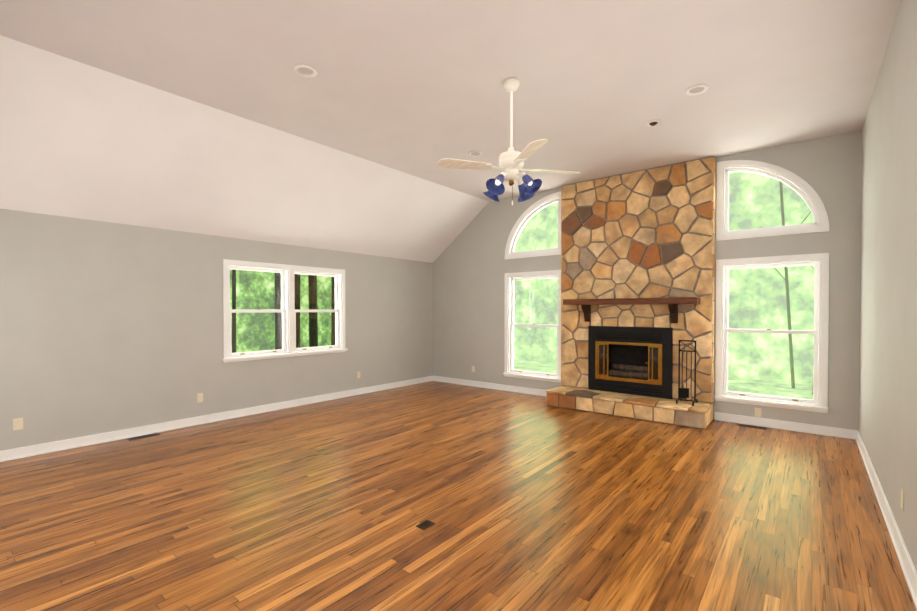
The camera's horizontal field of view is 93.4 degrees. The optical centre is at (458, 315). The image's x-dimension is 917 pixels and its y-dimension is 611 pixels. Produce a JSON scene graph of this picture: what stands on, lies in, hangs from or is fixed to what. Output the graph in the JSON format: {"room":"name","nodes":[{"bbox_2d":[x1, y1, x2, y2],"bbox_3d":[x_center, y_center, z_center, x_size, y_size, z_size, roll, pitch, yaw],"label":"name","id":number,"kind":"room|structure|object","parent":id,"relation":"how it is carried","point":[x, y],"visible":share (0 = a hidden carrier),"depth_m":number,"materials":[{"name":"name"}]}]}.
{"room":"living room","nodes":[
{"label":"living room","id":0,"kind":"room"},
{"bbox_2d":[0,209,432,450],"bbox_3d":[-2.792,-0.367,6.282,0.150,3.750,7.300,1,1,39],"label":"wall","id":1,"kind":"structure","parent":0,"point":[105,327],"depth_m":5.10,"materials":[{"name":"grey paint"}]},
{"bbox_2d":[13,418,22,430],"bbox_3d":[-4.343,1.073,4.261,0.007,0.114,0.070,1,1,39],"label":"electrical outlet plate","id":2,"kind":"object","parent":1,"relation":"attached to","point":[17,423],"visible":1,"depth_m":4.26,"materials":[{"name":"beige plastic"}]},
{"bbox_2d":[197,393,202,402],"bbox_3d":[-3.310,1.057,5.535,0.007,0.114,0.070,1,1,39],"label":"electrical outlet plate","id":3,"kind":"object","parent":1,"relation":"attached to","point":[199,397],"visible":1,"depth_m":5.54,"materials":[{"name":"beige plastic"}]},
{"bbox_2d":[0,376,431,461],"bbox_3d":[-2.723,1.336,6.247,0.028,0.105,7.000,1,1,39],"label":"baseboard","id":4,"kind":"structure","parent":1,"relation":"attached to","point":[39,449],"depth_m":5.33,"materials":[{"name":"white wood"}]},
{"bbox_2d":[222,259,347,362],"bbox_3d":[-2.563,-0.065,6.537,0.210,1.380,1.990,1,1,39],"label":"window","id":5,"kind":"structure","parent":1,"relation":"in","point":[288,311],"depth_m":6.47,"materials":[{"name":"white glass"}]},
{"bbox_2d":[0,35,489,262],"bbox_3d":[-2.187,-1.633,5.776,1.450,1.204,7.040,1,1,39],"label":"ceiling","id":6,"kind":"structure","parent":0,"point":[79,140],"depth_m":4.72,"materials":[{"name":"white paint"}]},
{"bbox_2d":[0,0,899,200],"bbox_3d":[0.350,-2.136,3.713,5.100,0.150,7.040,1,1,39],"label":"ceiling","id":7,"kind":"structure","parent":0,"point":[416,88],"depth_m":3.61,"materials":[{"name":"white paint"}]},
{"bbox_2d":[294,64,317,76],"bbox_3d":[-1.284,-2.054,3.636,0.188,0.012,0.188,1,1,39],"label":"recessed light","id":8,"kind":"object","parent":7,"relation":"in","point":[303,70],"visible":0.98,"depth_m":3.63,"materials":[{"name":"beige"}]},
{"bbox_2d":[468,150,482,155],"bbox_3d":[0.215,-2.077,5.549,0.188,0.012,0.188,1,1,39],"label":"recessed light","id":9,"kind":"object","parent":7,"relation":"in","point":[475,153],"visible":1,"depth_m":5.56,"materials":[{"name":"beige"}]},
{"bbox_2d":[438,77,580,204],"bbox_3d":[0.468,-1.514,3.819,0.975,1.094,0.975,0,1,32],"label":"ceiling fan","id":10,"kind":"object","parent":7,"relation":"hanging from","point":[511,162],"visible":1,"depth_m":3.74,"materials":[{"name":"white wood"}]},
{"bbox_2d":[646,120,660,125],"bbox_3d":[2.094,-2.057,4.643,0.144,0.030,0.144,1,1,39],"label":"recessed light","id":11,"kind":"object","parent":7,"relation":"in","point":[652,122],"visible":1,"depth_m":4.62,"materials":[{"name":"brown metal"}]},
{"bbox_2d":[685,84,707,94],"bbox_3d":[2.174,-2.058,3.948,0.188,0.012,0.188,1,1,39],"label":"recessed light","id":12,"kind":"object","parent":7,"relation":"in","point":[697,89],"visible":0.96,"depth_m":3.95,"materials":[{"name":"beige"}]},
{"bbox_2d":[0,381,916,610],"bbox_3d":[-0.210,1.473,4.210,6.800,0.120,7.300,1,1,39],"label":"floor","id":13,"kind":"structure","parent":0,"point":[525,502],"depth_m":3.06,"materials":[{"name":"brown wood"}]},
{"bbox_2d":[127,433,159,440],"bbox_3d":[-3.633,1.401,4.989,0.100,0.006,0.300,1,1,39],"label":"floor vent","id":14,"kind":"object","parent":13,"relation":"in","point":[143,436],"visible":0.96,"depth_m":4.98,"materials":[{"name":"brown metal"}]},
{"bbox_2d":[416,520,434,529],"bbox_3d":[-0.224,1.425,2.941,0.075,0.006,0.110,1,1,39],"label":"floor vent","id":15,"kind":"object","parent":13,"relation":"in","point":[425,524],"visible":1,"depth_m":2.94,"materials":[{"name":"brown metal"}]},
{"bbox_2d":[546,156,715,428],"bbox_3d":[2.412,-0.351,6.229,2.164,3.477,0.770,1,1,39],"label":"fireplace","id":16,"kind":"object","parent":13,"relation":"on","point":[637,276],"visible":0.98,"depth_m":6.19,"materials":[{"name":"brown stone"}]},
{"bbox_2d":[676,340,697,405],"bbox_3d":[3.009,0.744,5.686,0.208,0.830,0.260,1,1,39],"label":"fireplace tool set","id":17,"kind":"object","parent":16,"relation":"on","point":[683,394],"visible":1,"depth_m":5.66,"materials":[{"name":"black metal"}]},
{"bbox_2d":[737,424,766,429],"bbox_3d":[3.676,1.396,5.411,0.300,0.006,0.100,1,1,39],"label":"floor vent","id":18,"kind":"object","parent":13,"relation":"in","point":[757,427],"visible":0.98,"depth_m":5.41,"materials":[{"name":"brown metal"}]},
{"bbox_2d":[433,130,861,430],"bbox_3d":[2.042,-0.375,6.965,6.800,3.750,0.150,1,1,39],"label":"wall","id":19,"kind":"structure","parent":0,"point":[472,265],"depth_m":5.52,"materials":[{"name":"grey paint"}]},
{"bbox_2d":[432,376,546,395],"bbox_3d":[0.605,1.315,8.036,2.885,0.105,0.028,1,1,39],"label":"baseboard","id":20,"kind":"structure","parent":19,"relation":"attached to","point":[532,391],"depth_m":8.02,"materials":[{"name":"white wood"}]},
{"bbox_2d":[503,270,560,382],"bbox_3d":[1.321,0.178,7.531,1.152,1.870,0.210,1,1,39],"label":"window","id":21,"kind":"structure","parent":19,"relation":"in","point":[509,324],"depth_m":7.62,"materials":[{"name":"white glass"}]},
{"bbox_2d":[505,191,561,258],"bbox_3d":[1.331,-1.527,7.523,1.140,1.040,0.178,1,1,39],"label":"window","id":22,"kind":"structure","parent":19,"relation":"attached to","point":[529,213],"depth_m":7.47,"materials":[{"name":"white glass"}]},
{"bbox_2d":[755,408,760,416],"bbox_3d":[3.788,1.228,5.467,0.070,0.114,0.007,1,1,39],"label":"electrical outlet plate","id":23,"kind":"object","parent":19,"relation":"attached to","point":[757,412],"visible":1,"depth_m":5.46,"materials":[{"name":"beige plastic"}]},
{"bbox_2d":[714,253,828,412],"bbox_3d":[3.903,0.203,5.438,1.152,1.870,0.210,1,1,39],"label":"window","id":24,"kind":"structure","parent":19,"relation":"in","point":[819,401],"depth_m":5.36,"materials":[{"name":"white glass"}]},
{"bbox_2d":[716,160,828,240],"bbox_3d":[3.913,-1.502,5.430,1.140,1.040,0.178,1,1,39],"label":"window","id":25,"kind":"structure","parent":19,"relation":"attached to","point":[805,190],"depth_m":5.42,"materials":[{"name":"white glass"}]},
{"bbox_2d":[714,412,851,438],"bbox_3d":[3.942,1.347,5.331,1.365,0.105,0.028,1,1,39],"label":"baseboard","id":26,"kind":"structure","parent":19,"relation":"attached to","point":[763,422],"depth_m":5.28,"materials":[{"name":"white wood"}]},
{"bbox_2d":[859,0,916,570],"bbox_3d":[2.373,-0.316,2.095,0.150,3.750,7.300,1,1,39],"label":"wall","id":27,"kind":"structure","parent":0,"point":[888,363],"depth_m":2.97,"materials":[{"name":"grey paint"}]},
{"bbox_2d":[852,430,916,608],"bbox_3d":[2.304,1.385,2.171,0.028,0.105,7.000,1,1,39],"label":"baseboard","id":28,"kind":"structure","parent":27,"relation":"attached to","point":[905,561],"depth_m":2.82,"materials":[{"name":"white wood"}]},
{"bbox_2d":[901,488,903,510],"bbox_3d":[2.659,1.103,2.588,0.005,0.114,0.070,1,1,39],"label":"electrical outlet plate","id":29,"kind":"object","parent":27,"relation":"attached to","point":[902,499],"visible":0.98,"depth_m":2.57,"materials":[{"name":"beige plastic"}]},
{"label":"outside","id":30,"kind":"structure","parent":0,"visible":0},
{"bbox_2d":[514,359,812,399],"bbox_3d":[0.200,2.022,3.531,36.000,0.001,25.550,1,1,39],"label":"ground","id":31,"kind":"structure","parent":30,"point":[529,364],"depth_m":11.98,"materials":[{"name":"green plant"}]},
{"bbox_2d":[232,270,235,352],"bbox_3d":[-5.006,-4.352,9.626,0.226,12.601,0.090,1,1,39],"label":"trunk","id":32,"kind":"object","parent":31,"relation":"on","point":[234,271],"depth_m":9.68,"materials":[{"name":"brown plant"}]},
{"bbox_2d":[274,273,281,349],"bbox_3d":[-4.432,-4.363,10.536,0.278,12.602,0.170,1,1,39],"label":"trunk","id":33,"kind":"object","parent":31,"relation":"on","point":[278,318],"depth_m":10.50,"materials":[{"name":"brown plant"}]},
{"bbox_2d":[294,274,299,347],"bbox_3d":[-4.033,-4.366,10.806,0.325,12.602,0.170,1,1,39],"label":"trunk","id":34,"kind":"object","parent":31,"relation":"on","point":[296,286],"depth_m":10.83,"materials":[{"name":"brown plant"}]},
{"bbox_2d":[308,275,317,346],"bbox_3d":[-3.858,-4.372,11.290,0.402,12.603,0.227,0,1,30],"label":"trunk","id":35,"kind":"object","parent":31,"relation":"on","point":[312,317],"depth_m":11.23,"materials":[{"name":"brown plant"}]},
{"bbox_2d":[331,277,334,344],"bbox_3d":[-4.385,-4.419,15.184,0.254,12.601,0.160,1,1,39],"label":"trunk","id":36,"kind":"object","parent":31,"relation":"on","point":[332,284],"depth_m":15.20,"materials":[{"name":"brown plant"}]},
{"bbox_2d":[773,181,814,393],"bbox_3d":[8.908,-4.360,10.266,2.298,12.603,0.060,1,1,39],"label":"trunk","id":37,"kind":"object","parent":31,"relation":"on","point":[787,302],"depth_m":10.80,"materials":[{"name":"green plant"}]},
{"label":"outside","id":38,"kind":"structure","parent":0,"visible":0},
{"bbox_2d":[230,172,814,383],"bbox_3d":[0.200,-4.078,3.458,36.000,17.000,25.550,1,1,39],"label":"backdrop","id":39,"kind":"structure","parent":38,"point":[535,241],"depth_m":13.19,"materials":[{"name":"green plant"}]}
]}

